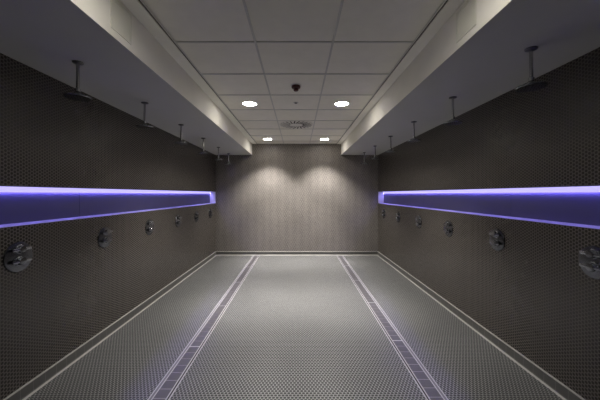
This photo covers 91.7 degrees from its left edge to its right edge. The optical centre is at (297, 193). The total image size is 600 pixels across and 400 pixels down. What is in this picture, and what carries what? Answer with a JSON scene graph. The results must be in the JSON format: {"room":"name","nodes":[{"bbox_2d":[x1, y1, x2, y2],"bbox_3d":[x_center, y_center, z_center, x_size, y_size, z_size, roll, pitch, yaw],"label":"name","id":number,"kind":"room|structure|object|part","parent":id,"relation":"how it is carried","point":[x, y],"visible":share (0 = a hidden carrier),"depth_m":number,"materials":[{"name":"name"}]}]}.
{"room":"communal shower room","nodes":[
{"label":"communal shower room","id":0,"kind":"room"},
{"bbox_2d":[0,53,215,399],"bbox_3d":[-2.070,0.055,2.450,0.300,2.750,8.700,0,0,0],"label":"wall","id":1,"kind":"structure","parent":0,"point":[72,288],"depth_m":2.52,"materials":[{"name":"tile"}]},
{"bbox_2d":[3,241,32,271],"bbox_3d":[-1.899,0.430,1.995,0.042,0.208,0.208,0,0,0],"label":"shower mixer","id":2,"kind":"object","parent":1,"relation":"attached to","point":[18,255],"visible":1,"depth_m":1.97,"materials":[{"name":"grey metal"}]},
{"bbox_3d":[-1.894,0.460,1.995,0.032,0.068,0.068,0,0,0],"label":"knob","id":3,"kind":"part","parent":2,"relation":"part of","materials":[{"name":"silver metal"}]},
{"bbox_3d":[-1.894,0.378,1.995,0.032,0.064,0.064,0,0,0],"label":"knob","id":4,"kind":"part","parent":2,"relation":"part of","materials":[{"name":"silver metal"}]},
{"bbox_3d":[-1.891,0.460,1.995,0.015,0.022,0.140,0,0,0],"label":"lever","id":5,"kind":"part","parent":2,"relation":"part of","materials":[{"name":"silver metal"}]},
{"bbox_3d":[-1.891,0.378,1.995,0.015,0.022,0.140,0,0,0],"label":"lever","id":6,"kind":"part","parent":2,"relation":"part of","materials":[{"name":"silver metal"}]},
{"bbox_2d":[98,227,112,247],"bbox_3d":[-1.899,0.430,2.890,0.042,0.208,0.208,0,0,0],"label":"shower mixer","id":7,"kind":"object","parent":1,"relation":"attached to","point":[105,238],"visible":1,"depth_m":2.87,"materials":[{"name":"silver metal"}]},
{"bbox_2d":[0,185,215,227],"bbox_3d":[-1.988,0.081,3.768,0.145,0.277,6.034,0,0,0],"label":"niche","id":8,"kind":"object","parent":1,"relation":"attached to","point":[19,205],"visible":1,"depth_m":2.71,"materials":[{"name":"metal"}]},
{"bbox_3d":[-2.054,0.077,1.740,0.011,0.269,1.976,0,0,0],"label":"panel","id":9,"kind":"part","parent":8,"relation":"part of","materials":[{"name":"metal"}]},
{"bbox_3d":[-1.986,0.216,3.765,0.137,0.007,6.029,0,0,0],"label":"sill","id":10,"kind":"part","parent":8,"relation":"part of","materials":[{"name":"grey"}]},
{"bbox_3d":[-1.921,-0.055,3.768,0.009,0.005,6.033,0,0,0],"label":"edge trim","id":11,"kind":"part","parent":8,"relation":"part of","materials":[{"name":"grey"}]},
{"bbox_3d":[-2.054,0.077,3.680,0.011,0.269,1.896,0,0,0],"label":"panel","id":12,"kind":"part","parent":8,"relation":"part of","materials":[{"name":"metal"}]},
{"bbox_3d":[-2.054,0.077,5.565,0.011,0.269,1.866,0,0,0],"label":"panel","id":13,"kind":"part","parent":8,"relation":"part of","materials":[{"name":"metal"}]},
{"bbox_3d":[-2.054,0.077,6.643,0.011,0.269,0.281,0,0,0],"label":"panel","id":14,"kind":"part","parent":8,"relation":"part of","materials":[{"name":"metal"}]},
{"bbox_2d":[3,251,216,399],"bbox_3d":[-1.907,1.384,2.450,0.026,0.092,8.700,0,0,0],"label":"baseboard","id":15,"kind":"structure","parent":1,"relation":"attached to","point":[46,376],"depth_m":2.66,"materials":[{"name":"tile"}]},
{"bbox_2d":[145,219,154,234],"bbox_3d":[-1.899,0.430,3.760,0.042,0.208,0.208,0,0,0],"label":"shower mixer","id":16,"kind":"object","parent":1,"relation":"attached to","point":[149,227],"visible":1,"depth_m":3.74,"materials":[{"name":"silver metal"}]},
{"bbox_2d":[175,214,181,226],"bbox_3d":[-1.899,0.430,4.660,0.042,0.208,0.208,0,0,0],"label":"shower mixer","id":17,"kind":"object","parent":1,"relation":"attached to","point":[178,222],"visible":1,"depth_m":4.62,"materials":[{"name":"silver metal"}]},
{"bbox_2d":[195,211,199,221],"bbox_3d":[-1.899,0.430,5.500,0.042,0.208,0.208,0,0,0],"label":"shower mixer","id":18,"kind":"object","parent":1,"relation":"attached to","point":[196,212],"visible":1,"depth_m":5.47,"materials":[{"name":"silver metal"}]},
{"bbox_2d":[143,0,443,143],"bbox_3d":[-0.028,-1.233,2.450,2.450,0.114,8.700,0,0,0],"label":"ceiling","id":19,"kind":"structure","parent":0,"point":[184,20],"depth_m":2.40,"materials":[{"name":"tile"}]},
{"bbox_2d":[0,0,251,154],"bbox_3d":[-1.495,-1.043,2.450,0.850,0.266,8.700,0,0,0],"label":"bulkhead","id":20,"kind":"object","parent":19,"relation":"attached to","point":[45,36],"visible":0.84,"depth_m":2.08,"materials":[{"name":"paint"}]},
{"bbox_2d":[63,60,92,101],"bbox_3d":[-1.520,-0.784,2.010,0.166,0.252,0.166,0,0,0],"label":"shower","id":21,"kind":"object","parent":20,"relation":"hanging from","point":[77,96],"visible":1,"depth_m":2.00,"materials":[{"name":"grey metal"}]},
{"bbox_3d":[-1.520,-0.662,2.010,0.154,0.002,0.154,0,0,-11],"label":"spray plate","id":22,"kind":"part","parent":21,"relation":"part of","materials":[{"name":"grey metal"}]},
{"bbox_3d":[-1.520,-0.806,2.010,0.021,0.183,0.021,0,0,0],"label":"drop arm","id":23,"kind":"part","parent":21,"relation":"part of","materials":[{"name":"silver metal"}]},
{"bbox_2d":[110,0,131,44],"bbox_3d":[-1.068,-1.050,1.762,0.004,0.190,0.205,0,0,0],"label":"access hatch","id":24,"kind":"object","parent":20,"relation":"attached to","point":[120,18],"visible":1,"depth_m":1.76,"materials":[{"name":"white paint"}]},
{"bbox_2d":[135,102,153,128],"bbox_3d":[-1.527,-0.784,2.900,0.166,0.252,0.166,0,0,0],"label":"shower","id":25,"kind":"object","parent":20,"relation":"hanging from","point":[144,125],"visible":1,"depth_m":2.89,"materials":[{"name":"grey metal"}]},
{"bbox_3d":[-1.527,-0.662,2.900,0.154,0.002,0.154,0,0,-11],"label":"spray plate","id":26,"kind":"part","parent":25,"relation":"part of","materials":[{"name":"grey metal"}]},
{"bbox_3d":[-1.527,-0.806,2.900,0.021,0.183,0.021,0,0,0],"label":"drop arm","id":27,"kind":"part","parent":25,"relation":"part of","materials":[{"name":"silver metal"}]},
{"bbox_2d":[174,124,187,144],"bbox_3d":[-1.534,-0.784,3.820,0.166,0.252,0.166,0,0,0],"label":"shower","id":28,"kind":"object","parent":20,"relation":"hanging from","point":[181,142],"visible":1,"depth_m":3.81,"materials":[{"name":"grey metal"}]},
{"bbox_2d":[198,138,208,153],"bbox_3d":[-1.541,-0.784,4.740,0.166,0.252,0.166,0,0,0],"label":"shower","id":29,"kind":"object","parent":20,"relation":"hanging from","point":[203,151],"visible":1,"depth_m":4.73,"materials":[{"name":"grey metal"}]},
{"bbox_2d":[241,101,257,105],"bbox_3d":[-0.630,-1.174,3.790,0.220,0.004,0.220,0,0,0],"label":"recessed light","id":30,"kind":"object","parent":19,"relation":"in","point":[245,103],"visible":1,"depth_m":3.77,"materials":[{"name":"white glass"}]},
{"bbox_2d":[243,102,255,105],"bbox_3d":[-0.630,-1.174,3.790,0.173,0.004,0.173,0,0,40],"label":"diffuser","id":31,"kind":"object","parent":30,"relation":"attached to","point":[244,103],"depth_m":3.77,"materials":[{"name":"white plastic"}]},
{"bbox_2d":[140,0,446,143],"bbox_3d":[-0.028,-1.172,2.450,1.850,0.008,8.700,0,0,0],"label":"trim","id":32,"kind":"structure","parent":19,"relation":"attached to","point":[243,1],"depth_m":2.65,"materials":[{"name":"grey paint"}]},
{"bbox_2d":[279,121,312,128],"bbox_3d":[-0.030,-1.170,4.930,0.570,0.010,0.570,0,0,0],"label":"ceiling vent","id":33,"kind":"object","parent":19,"relation":"in","point":[287,124],"visible":1,"depth_m":4.89,"materials":[{"name":"white metal"}]},
{"bbox_2d":[291,83,300,91],"bbox_3d":[-0.022,-1.145,3.150,0.116,0.063,0.116,0,0,0],"label":"smoke detector","id":34,"kind":"object","parent":19,"relation":"attached to","point":[295,86],"visible":1,"depth_m":3.12,"materials":[{"name":"black plastic"}]},
{"bbox_2d":[333,101,349,105],"bbox_3d":[0.570,-1.174,3.790,0.220,0.004,0.220,0,0,0],"label":"recessed light","id":35,"kind":"object","parent":19,"relation":"in","point":[339,103],"visible":1,"depth_m":3.77,"materials":[{"name":"white plastic"}]},
{"bbox_2d":[335,102,348,105],"bbox_3d":[0.570,-1.174,3.790,0.173,0.004,0.173,0,0,40],"label":"diffuser","id":36,"kind":"object","parent":35,"relation":"attached to","point":[336,103],"depth_m":3.77,"materials":[{"name":"white plastic"}]},
{"bbox_2d":[341,0,599,154],"bbox_3d":[1.438,-1.043,2.450,0.865,0.266,8.700,0,0,0],"label":"bulkhead","id":37,"kind":"object","parent":19,"relation":"attached to","point":[490,61],"visible":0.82,"depth_m":2.08,"materials":[{"name":"paint"}]},
{"bbox_2d":[385,136,395,152],"bbox_3d":[1.458,-0.784,4.580,0.166,0.252,0.166,0,0,0],"label":"shower","id":38,"kind":"object","parent":37,"relation":"hanging from","point":[390,150],"visible":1,"depth_m":4.57,"materials":[{"name":"grey metal"}]},
{"bbox_2d":[407,121,420,142],"bbox_3d":[1.458,-0.784,3.660,0.166,0.252,0.166,0,0,0],"label":"shower","id":39,"kind":"object","parent":37,"relation":"hanging from","point":[413,122],"visible":1,"depth_m":3.65,"materials":[{"name":"grey metal"}]},
{"bbox_2d":[443,96,462,125],"bbox_3d":[1.458,-0.784,2.740,0.166,0.252,0.166,0,0,0],"label":"shower","id":40,"kind":"object","parent":37,"relation":"hanging from","point":[453,121],"visible":1,"depth_m":2.73,"materials":[{"name":"grey metal"}]},
{"bbox_3d":[1.458,-0.662,2.740,0.154,0.002,0.154,0,0,-11],"label":"spray plate","id":41,"kind":"part","parent":40,"relation":"part of","materials":[{"name":"grey metal"}]},
{"bbox_3d":[1.458,-0.806,2.740,0.021,0.183,0.021,0,0,0],"label":"drop arm","id":42,"kind":"part","parent":40,"relation":"part of","materials":[{"name":"silver metal"}]},
{"bbox_2d":[456,0,475,42],"bbox_3d":[1.003,-1.050,1.742,0.004,0.190,0.205,0,0,0],"label":"access hatch","id":43,"kind":"object","parent":37,"relation":"attached to","point":[466,15],"visible":1,"depth_m":1.74,"materials":[{"name":"white paint"}]},
{"bbox_2d":[515,46,548,92],"bbox_3d":[1.458,-0.784,1.820,0.166,0.252,0.166,0,0,0],"label":"shower","id":44,"kind":"object","parent":37,"relation":"hanging from","point":[531,86],"visible":1,"depth_m":1.81,"materials":[{"name":"grey metal"}]},
{"bbox_3d":[1.458,-0.806,1.820,0.021,0.183,0.021,0,0,0],"label":"drop arm","id":45,"kind":"part","parent":44,"relation":"part of","materials":[{"name":"silver metal"}]},
{"bbox_3d":[1.458,-0.662,1.820,0.154,0.002,0.154,0,0,11],"label":"spray plate","id":46,"kind":"part","parent":44,"relation":"part of","materials":[{"name":"grey metal"}]},
{"bbox_2d":[26,255,562,399],"bbox_3d":[-0.025,1.480,2.475,4.390,0.100,8.950,0,0,0],"label":"floor","id":47,"kind":"structure","parent":0,"point":[297,327],"depth_m":2.71,"materials":[{"name":"tile"}]},
{"bbox_2d":[148,255,259,399],"bbox_3d":[-0.969,1.431,2.583,0.152,0.007,8.365,0,0,0],"label":"floor drain","id":48,"kind":"object","parent":47,"relation":"on","point":[165,389],"visible":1,"depth_m":2.73,"materials":[{"name":"silver metal"}]},
{"bbox_2d":[336,255,447,399],"bbox_3d":[0.969,1.431,2.583,0.152,0.007,8.365,0,0,0],"label":"floor drain","id":49,"kind":"object","parent":47,"relation":"on","point":[430,389],"visible":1,"depth_m":2.73,"materials":[{"name":"silver metal"}]},
{"bbox_2d":[216,144,377,250],"bbox_3d":[-0.025,0.055,6.875,4.390,2.750,0.150,0,0,0],"label":"wall","id":50,"kind":"structure","parent":0,"point":[277,197],"depth_m":6.80,"materials":[{"name":"tile"}]},
{"bbox_2d":[120,0,255,143],"bbox_3d":[-1.018,-1.171,2.450,0.105,0.010,8.700,0,0,0],"label":"trim","id":51,"kind":"structure","parent":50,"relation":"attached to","point":[137,9],"depth_m":2.40,"materials":[{"name":"paint"}]},
{"bbox_2d":[139,0,256,143],"bbox_3d":[-0.959,-1.175,2.450,0.012,0.003,8.700,0,0,0],"label":"trim","id":52,"kind":"structure","parent":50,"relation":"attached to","point":[139,0],"depth_m":2.41,"materials":[{"name":"grey metal"}]},
{"bbox_2d":[216,251,377,254],"bbox_3d":[-0.025,1.384,6.787,3.790,0.092,0.026,0,0,0],"label":"baseboard","id":53,"kind":"structure","parent":50,"relation":"attached to","point":[217,252],"depth_m":6.79,"materials":[{"name":"tile"}]},
{"bbox_2d":[338,0,447,141],"bbox_3d":[0.903,-1.175,2.450,0.012,0.003,8.700,0,0,0],"label":"trim","id":54,"kind":"structure","parent":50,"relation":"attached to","point":[447,0],"depth_m":2.40,"materials":[{"name":"grey metal"}]},
{"bbox_2d":[337,0,464,143],"bbox_3d":[0.957,-1.171,2.450,0.096,0.010,8.700,0,0,0],"label":"trim","id":55,"kind":"structure","parent":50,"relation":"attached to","point":[451,6],"depth_m":2.40,"materials":[{"name":"paint"}]},
{"bbox_2d":[378,47,599,399],"bbox_3d":[2.020,0.055,2.450,0.300,2.750,8.700,0,0,0],"label":"wall","id":56,"kind":"structure","parent":0,"point":[534,294],"depth_m":2.47,"materials":[{"name":"tile"}]},
{"bbox_2d":[395,212,399,222],"bbox_3d":[1.849,0.430,5.420,0.042,0.208,0.208,0,0,0],"label":"shower mixer","id":57,"kind":"object","parent":56,"relation":"attached to","point":[397,214],"visible":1,"depth_m":5.38,"materials":[{"name":"silver metal"}]},
{"bbox_2d":[415,215,421,227],"bbox_3d":[1.849,0.430,4.500,0.042,0.208,0.208,0,0,0],"label":"shower mixer","id":58,"kind":"object","parent":56,"relation":"attached to","point":[418,223],"visible":1,"depth_m":4.46,"materials":[{"name":"silver metal"}]},
{"bbox_2d":[443,220,452,236],"bbox_3d":[1.849,0.430,3.610,0.042,0.208,0.208,0,0,0],"label":"shower mixer","id":59,"kind":"object","parent":56,"relation":"attached to","point":[448,227],"visible":1,"depth_m":3.58,"materials":[{"name":"silver metal"}]},
{"bbox_2d":[377,252,584,399],"bbox_3d":[1.857,1.384,2.450,0.026,0.092,8.700,0,0,0],"label":"baseboard","id":60,"kind":"structure","parent":56,"relation":"attached to","point":[541,375],"depth_m":2.66,"materials":[{"name":"tile"}]},
{"bbox_2d":[378,185,599,228],"bbox_3d":[1.938,0.081,3.768,0.145,0.277,6.034,0,0,0],"label":"niche","id":61,"kind":"object","parent":56,"relation":"attached to","point":[576,205],"visible":1,"depth_m":2.62,"materials":[{"name":"metal"}]},
{"bbox_3d":[2.003,0.077,6.643,0.011,0.269,0.281,0,0,0],"label":"panel","id":62,"kind":"part","parent":61,"relation":"part of","materials":[{"name":"metal"}]},
{"bbox_3d":[2.003,0.077,5.565,0.011,0.269,1.866,0,0,0],"label":"panel","id":63,"kind":"part","parent":61,"relation":"part of","materials":[{"name":"metal"}]},
{"bbox_3d":[2.003,0.077,3.680,0.011,0.269,1.896,0,0,0],"label":"panel","id":64,"kind":"part","parent":61,"relation":"part of","materials":[{"name":"metal"}]},
{"bbox_3d":[1.935,0.216,3.765,0.137,0.007,6.029,0,0,0],"label":"sill","id":65,"kind":"part","parent":61,"relation":"part of","materials":[{"name":"grey"}]},
{"bbox_3d":[1.871,-0.055,3.768,0.009,0.005,6.033,0,0,0],"label":"edge trim","id":66,"kind":"part","parent":61,"relation":"part of","materials":[{"name":"purple"}]},
{"bbox_3d":[2.003,0.077,1.740,0.011,0.269,1.976,0,0,0],"label":"panel","id":67,"kind":"part","parent":61,"relation":"part of","materials":[{"name":"metal"}]},
{"bbox_2d":[489,229,504,250],"bbox_3d":[1.849,0.430,2.730,0.042,0.208,0.208,0,0,0],"label":"shower mixer","id":68,"kind":"object","parent":56,"relation":"attached to","point":[496,238],"visible":1,"depth_m":2.71,"materials":[{"name":"silver metal"}]},
{"bbox_3d":[1.844,0.460,2.730,0.032,0.068,0.068,0,0,0],"label":"knob","id":69,"kind":"part","parent":68,"relation":"part of","materials":[{"name":"silver metal"}]},
{"bbox_3d":[1.844,0.378,2.730,0.032,0.064,0.064,0,0,0],"label":"knob","id":70,"kind":"part","parent":68,"relation":"part of","materials":[{"name":"silver metal"}]},
{"bbox_2d":[578,246,599,279],"bbox_3d":[1.849,0.430,1.830,0.042,0.208,0.208,0,0,0],"label":"shower mixer","id":71,"kind":"object","parent":56,"relation":"attached to","point":[589,256],"visible":1,"depth_m":1.83,"materials":[{"name":"silver metal"}]},
{"bbox_3d":[1.841,0.460,1.830,0.015,0.022,0.140,0,0,0],"label":"lever","id":72,"kind":"part","parent":71,"relation":"part of","materials":[{"name":"silver metal"}]},
{"bbox_3d":[1.841,0.378,1.830,0.015,0.022,0.140,0,0,0],"label":"lever","id":73,"kind":"part","parent":71,"relation":"part of","materials":[{"name":"silver metal"}]},
{"bbox_3d":[1.844,0.460,1.830,0.032,0.068,0.068,0,0,0],"label":"knob","id":74,"kind":"part","parent":71,"relation":"part of","materials":[{"name":"silver metal"}]},
{"bbox_3d":[1.844,0.378,1.830,0.032,0.064,0.064,0,0,0],"label":"knob","id":75,"kind":"part","parent":71,"relation":"part of","materials":[{"name":"silver metal"}]}
]}

